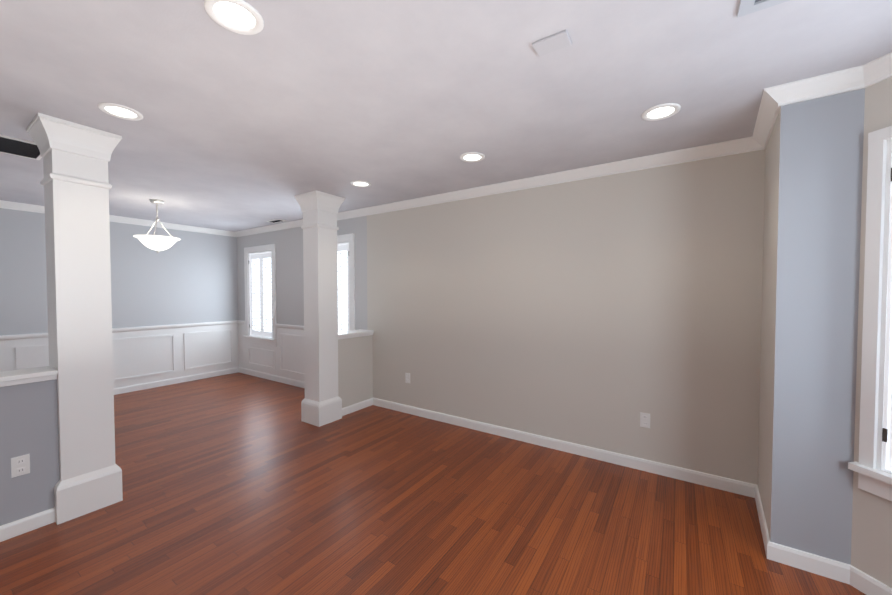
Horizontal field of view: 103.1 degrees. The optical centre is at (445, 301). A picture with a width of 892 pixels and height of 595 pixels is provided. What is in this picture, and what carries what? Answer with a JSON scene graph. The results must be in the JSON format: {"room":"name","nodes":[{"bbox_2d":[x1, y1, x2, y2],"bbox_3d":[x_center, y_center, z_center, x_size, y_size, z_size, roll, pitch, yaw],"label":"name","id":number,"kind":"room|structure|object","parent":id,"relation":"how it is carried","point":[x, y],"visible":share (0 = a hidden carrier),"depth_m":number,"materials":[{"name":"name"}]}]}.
{"room":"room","nodes":[
{"label":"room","id":0,"kind":"room"},
{"bbox_2d":[0,379,59,525],"bbox_3d":[-2.690,0.909,1.895,0.180,0.905,0.820,1,2,33],"label":"wall","id":1,"kind":"structure","parent":0,"point":[28,418],"depth_m":2.09,"materials":[{"name":"grey paint"}]},
{"bbox_2d":[11,454,29,477],"bbox_3d":[-2.470,0.957,2.058,0.009,0.114,0.070,1,2,33],"label":"electrical outlet","id":2,"kind":"object","parent":1,"relation":"attached to","point":[20,465],"visible":1,"depth_m":2.06,"materials":[{"name":"white plastic"}]},
{"bbox_2d":[0,366,57,541],"bbox_3d":[-2.690,0.895,1.895,0.236,0.933,0.820,1,2,33],"label":"trim","id":3,"kind":"structure","parent":1,"relation":"on","point":[42,518],"depth_m":2.08,"materials":[{"name":"white wood"}]},
{"bbox_2d":[0,208,237,335],"bbox_3d":[-4.670,0.066,4.785,0.150,2.440,3.800,1,2,33],"label":"wall","id":4,"kind":"structure","parent":0,"point":[189,277],"depth_m":5.06,"materials":[{"name":"grey paint"}]},
{"bbox_2d":[0,200,231,235],"bbox_3d":[-4.602,-1.112,4.656,0.072,0.078,3.410,1,2,33],"label":"crown molding","id":5,"kind":"structure","parent":4,"relation":"attached to","point":[3,204],"depth_m":5.01,"materials":[{"name":"white wood"}]},
{"bbox_2d":[0,324,235,387],"bbox_3d":[-4.601,0.859,4.760,0.015,0.855,3.500,1,2,33],"label":"wainscoting","id":6,"kind":"structure","parent":4,"relation":"attached to","point":[143,356],"depth_m":5.24,"materials":[{"name":"white wood"}]},
{"bbox_2d":[0,320,239,340],"bbox_3d":[-4.595,0.404,4.744,0.030,0.057,3.500,1,2,33],"label":"trim","id":7,"kind":"structure","parent":4,"relation":"attached to","point":[27,336],"depth_m":5.09,"materials":[{"name":"white wood"}]},
{"bbox_2d":[114,367,237,394],"bbox_3d":[-4.610,1.242,4.758,0.014,0.090,3.470,1,2,33],"label":"baseboard","id":8,"kind":"structure","parent":4,"relation":"attached to","point":[137,387],"depth_m":5.41,"materials":[{"name":"white wood"}]},
{"bbox_2d":[338,335,372,407],"bbox_3d":[-1.145,0.848,4.238,0.180,0.905,0.565,1,2,33],"label":"wall","id":9,"kind":"structure","parent":0,"point":[355,370],"depth_m":4.19,"materials":[{"name":"grey paint"}]},
{"bbox_2d":[338,329,373,415],"bbox_3d":[-1.145,0.834,4.238,0.236,0.933,0.565,1,2,33],"label":"trim","id":10,"kind":"structure","parent":9,"relation":"on","point":[364,403],"depth_m":4.19,"materials":[{"name":"white wood"}]},
{"bbox_2d":[0,372,865,594],"bbox_3d":[-1.735,1.407,1.685,8.700,0.080,6.000,1,2,33],"label":"floor","id":11,"kind":"structure","parent":0,"point":[237,483],"depth_m":2.20,"materials":[{"name":"brown wood"}]},
{"bbox_2d":[26,113,122,524],"bbox_3d":[-2.396,0.130,2.322,0.368,2.440,0.368,1,2,33],"label":"column","id":12,"kind":"structure","parent":11,"relation":"on","point":[74,182],"depth_m":2.23,"materials":[{"name":"white wood"}]},
{"bbox_2d":[294,190,344,426],"bbox_3d":[-1.369,0.090,3.878,0.368,2.440,0.368,1,2,33],"label":"column","id":13,"kind":"structure","parent":11,"relation":"on","point":[321,403],"depth_m":3.78,"materials":[{"name":"white wood"}]},
{"bbox_2d":[0,0,891,231],"bbox_3d":[-1.735,-1.112,1.620,8.700,0.080,6.000,1,2,33],"label":"ceiling","id":14,"kind":"structure","parent":0,"point":[391,101],"depth_m":1.77,"materials":[{"name":"paint"}]},
{"bbox_2d":[0,134,41,159],"bbox_3d":[-3.128,-1.087,2.396,0.440,0.010,0.560,1,2,33],"label":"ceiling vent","id":15,"kind":"object","parent":14,"relation":"in","point":[18,147],"visible":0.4,"depth_m":2.52,"materials":[{"name":"black metal"}]},
{"bbox_2d":[98,103,142,120],"bbox_3d":[-1.853,-1.078,2.023,0.192,0.008,0.192,1,2,33],"label":"recessed light","id":16,"kind":"object","parent":14,"relation":"in","point":[120,111],"visible":0.98,"depth_m":2.02,"materials":[{"name":"white"}]},
{"bbox_2d":[133,199,180,252],"bbox_3d":[-3.253,-0.836,3.994,0.413,0.595,0.413,1,2,33],"label":"pendant light","id":17,"kind":"object","parent":14,"relation":"hanging from","point":[158,243],"visible":1,"depth_m":3.93,"materials":[{"name":"white glass"}]},
{"bbox_2d":[204,0,263,34],"bbox_3d":[-0.785,-1.060,1.318,0.192,0.008,0.192,1,2,33],"label":"recessed light","id":18,"kind":"object","parent":14,"relation":"in","point":[241,17],"visible":1,"depth_m":1.32,"materials":[{"name":"white"}]},
{"bbox_2d":[266,219,285,222],"bbox_3d":[-2.463,-1.158,5.130,0.300,0.010,0.130,1,2,33],"label":"ceiling vent","id":19,"kind":"object","parent":14,"relation":"in","point":[275,220],"visible":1,"depth_m":5.14,"materials":[{"name":"white"}]},
{"bbox_2d":[351,180,370,186],"bbox_3d":[-0.809,-1.113,3.370,0.192,0.008,0.192,1,2,33],"label":"recessed light","id":20,"kind":"object","parent":14,"relation":"in","point":[358,183],"visible":1,"depth_m":3.36,"materials":[{"name":"white"}]},
{"bbox_2d":[460,152,484,161],"bbox_3d":[0.201,-1.096,2.704,0.192,0.008,0.192,1,2,33],"label":"recessed light","id":21,"kind":"object","parent":14,"relation":"in","point":[472,157],"visible":0.94,"depth_m":2.69,"materials":[{"name":"white"}]},
{"bbox_2d":[532,30,571,56],"bbox_3d":[0.438,-1.062,1.464,0.140,0.012,0.090,1,2,33],"label":"ceiling vent","id":22,"kind":"object","parent":14,"relation":"attached to","point":[552,43],"visible":1,"depth_m":1.45,"materials":[{"name":"grey metal"}]},
{"bbox_2d":[642,103,680,120],"bbox_3d":[1.228,-1.079,2.027,0.192,0.008,0.192,1,2,33],"label":"recessed light","id":23,"kind":"object","parent":14,"relation":"in","point":[661,111],"visible":0.96,"depth_m":2.02,"materials":[{"name":"white"}]},
{"bbox_2d":[737,0,789,17],"bbox_3d":[1.072,-1.054,1.118,0.200,0.010,0.350,1,2,33],"label":"ceiling vent","id":24,"kind":"object","parent":14,"relation":"in","point":[746,7],"visible":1,"depth_m":1.26,"materials":[{"name":"grey metal"}]},
{"bbox_2d":[237,149,764,484],"bbox_3d":[-0.777,0.076,4.404,7.070,2.440,0.150,1,2,33],"label":"wall","id":25,"kind":"structure","parent":0,"point":[602,312],"depth_m":3.02,"materials":[{"name":"grey paint"}]},
{"bbox_2d":[243,244,276,346],"bbox_3d":[-3.011,-0.097,5.843,0.950,1.610,0.200,1,2,33],"label":"window","id":26,"kind":"structure","parent":25,"relation":"in","point":[247,336],"depth_m":5.83,"materials":[{"name":"white wood"}]},
{"bbox_2d":[249,251,271,338],"bbox_3d":[-3.022,-0.101,5.827,0.700,1.390,0.066,1,2,33],"label":"window shutter","id":27,"kind":"object","parent":26,"relation":"attached to","point":[263,332],"visible":0.85,"depth_m":5.83,"materials":[{"name":"white wood"}]},
{"bbox_2d":[236,324,304,381],"bbox_3d":[-2.346,0.844,5.359,3.060,0.855,0.015,1,2,33],"label":"trim","id":28,"kind":"structure","parent":25,"relation":"attached to","point":[286,360],"depth_m":5.55,"materials":[{"name":"white wood"}]},
{"bbox_2d":[275,324,303,329],"bbox_3d":[-2.279,0.389,5.295,0.930,0.057,0.030,1,2,33],"label":"trim","id":29,"kind":"structure","parent":25,"relation":"attached to","point":[276,325],"depth_m":5.32,"materials":[{"name":"white wood"}]},
{"bbox_2d":[337,233,354,330],"bbox_3d":[-1.500,-0.071,4.847,0.890,1.610,0.200,1,2,33],"label":"window","id":30,"kind":"structure","parent":25,"relation":"in","point":[347,238],"depth_m":4.57,"materials":[{"name":"white"}]},
{"bbox_2d":[337,242,348,331],"bbox_3d":[-1.511,-0.075,4.830,0.640,1.390,0.066,1,2,33],"label":"window shutter","id":31,"kind":"object","parent":30,"relation":"attached to","point":[342,246],"visible":0.35,"depth_m":4.71,"materials":[{"name":"white wood"}]},
{"bbox_2d":[405,373,409,382],"bbox_3d":[-0.445,0.894,4.111,0.070,0.114,0.009,1,2,33],"label":"electrical outlet","id":32,"kind":"object","parent":25,"relation":"attached to","point":[407,377],"visible":1,"depth_m":4.11,"materials":[{"name":"white plastic"}]},
{"bbox_2d":[238,367,741,494],"bbox_3d":[-0.759,1.253,4.325,6.920,0.090,0.014,1,2,33],"label":"baseboard","id":33,"kind":"structure","parent":25,"relation":"attached to","point":[705,479],"depth_m":3.12,"materials":[{"name":"white wood"}]},
{"bbox_2d":[232,139,765,236],"bbox_3d":[-0.775,-1.101,4.239,6.920,0.078,0.072,1,2,33],"label":"crown molding","id":34,"kind":"structure","parent":25,"relation":"attached to","point":[731,147],"depth_m":3.11,"materials":[{"name":"white wood"}]},
{"bbox_2d":[640,412,649,427],"bbox_3d":[1.566,0.938,2.786,0.070,0.114,0.009,1,2,33],"label":"electrical outlet","id":35,"kind":"object","parent":25,"relation":"attached to","point":[645,420],"visible":1,"depth_m":2.78,"materials":[{"name":"white plastic"}]},
{"bbox_2d":[758,88,864,564],"bbox_3d":[2.085,0.136,2.104,0.330,2.440,0.840,1,2,33],"label":"wall","id":36,"kind":"structure","parent":0,"point":[812,229],"depth_m":1.77,"materials":[{"name":"grey paint"}]},
{"bbox_2d":[742,481,768,534],"bbox_3d":[1.910,1.310,2.142,0.060,0.090,0.660,1,2,33],"label":"baseboard","id":37,"kind":"structure","parent":36,"relation":"attached to","point":[748,489],"depth_m":2.31,"materials":[{"name":"white wood"}]},
{"bbox_2d":[740,108,779,151],"bbox_3d":[1.868,-1.045,2.073,0.122,0.078,0.600,1,2,33],"label":"crown molding","id":38,"kind":"structure","parent":36,"relation":"attached to","point":[765,121],"depth_m":2.20,"materials":[{"name":"white wood"}]},
{"bbox_2d":[851,77,891,587],"bbox_3d":[2.170,0.164,1.024,0.150,2.440,1.380,0,2,-12],"label":"wall","id":39,"kind":"structure","parent":0,"point":[871,546],"depth_m":1.65,"materials":[{"name":"grey paint"}]},
{"bbox_2d":[759,52,891,111],"bbox_3d":[1.896,-1.020,1.127,1.212,0.078,0.949,1,2,33],"label":"crown molding","id":40,"kind":"structure","parent":39,"relation":"attached to","point":[774,99],"depth_m":1.69,"materials":[{"name":"white wood"}]},
{"bbox_2d":[762,535,891,594],"bbox_3d":[1.953,1.335,1.164,1.210,0.090,0.925,1,2,33],"label":"baseboard","id":41,"kind":"structure","parent":39,"relation":"attached to","point":[860,580],"depth_m":1.75,"materials":[{"name":"white wood"}]},
{"bbox_2d":[848,126,891,500],"bbox_3d":[2.105,0.066,1.214,0.200,1.655,0.962,0,2,-12],"label":"window","id":42,"kind":"structure","parent":39,"relation":"in","point":[874,478],"depth_m":1.61,"materials":[{"name":"white wood"}]},
{"bbox_2d":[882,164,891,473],"bbox_3d":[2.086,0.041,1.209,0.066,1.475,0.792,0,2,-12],"label":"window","id":43,"kind":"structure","parent":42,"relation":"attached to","point":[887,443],"depth_m":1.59,"materials":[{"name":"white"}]},
{"label":"outside","id":44,"kind":"structure","parent":0,"visible":0},
{"bbox_2d":[257,258,271,331],"bbox_3d":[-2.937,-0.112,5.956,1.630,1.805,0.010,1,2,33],"label":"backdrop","id":45,"kind":"structure","parent":44,"point":[269,272],"depth_m":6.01,"materials":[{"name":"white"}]},
{"bbox_2d":[338,251,347,331],"bbox_3d":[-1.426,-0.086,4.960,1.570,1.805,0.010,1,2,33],"label":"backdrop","id":46,"kind":"structure","parent":44,"point":[344,277],"depth_m":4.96,"materials":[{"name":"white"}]}
]}

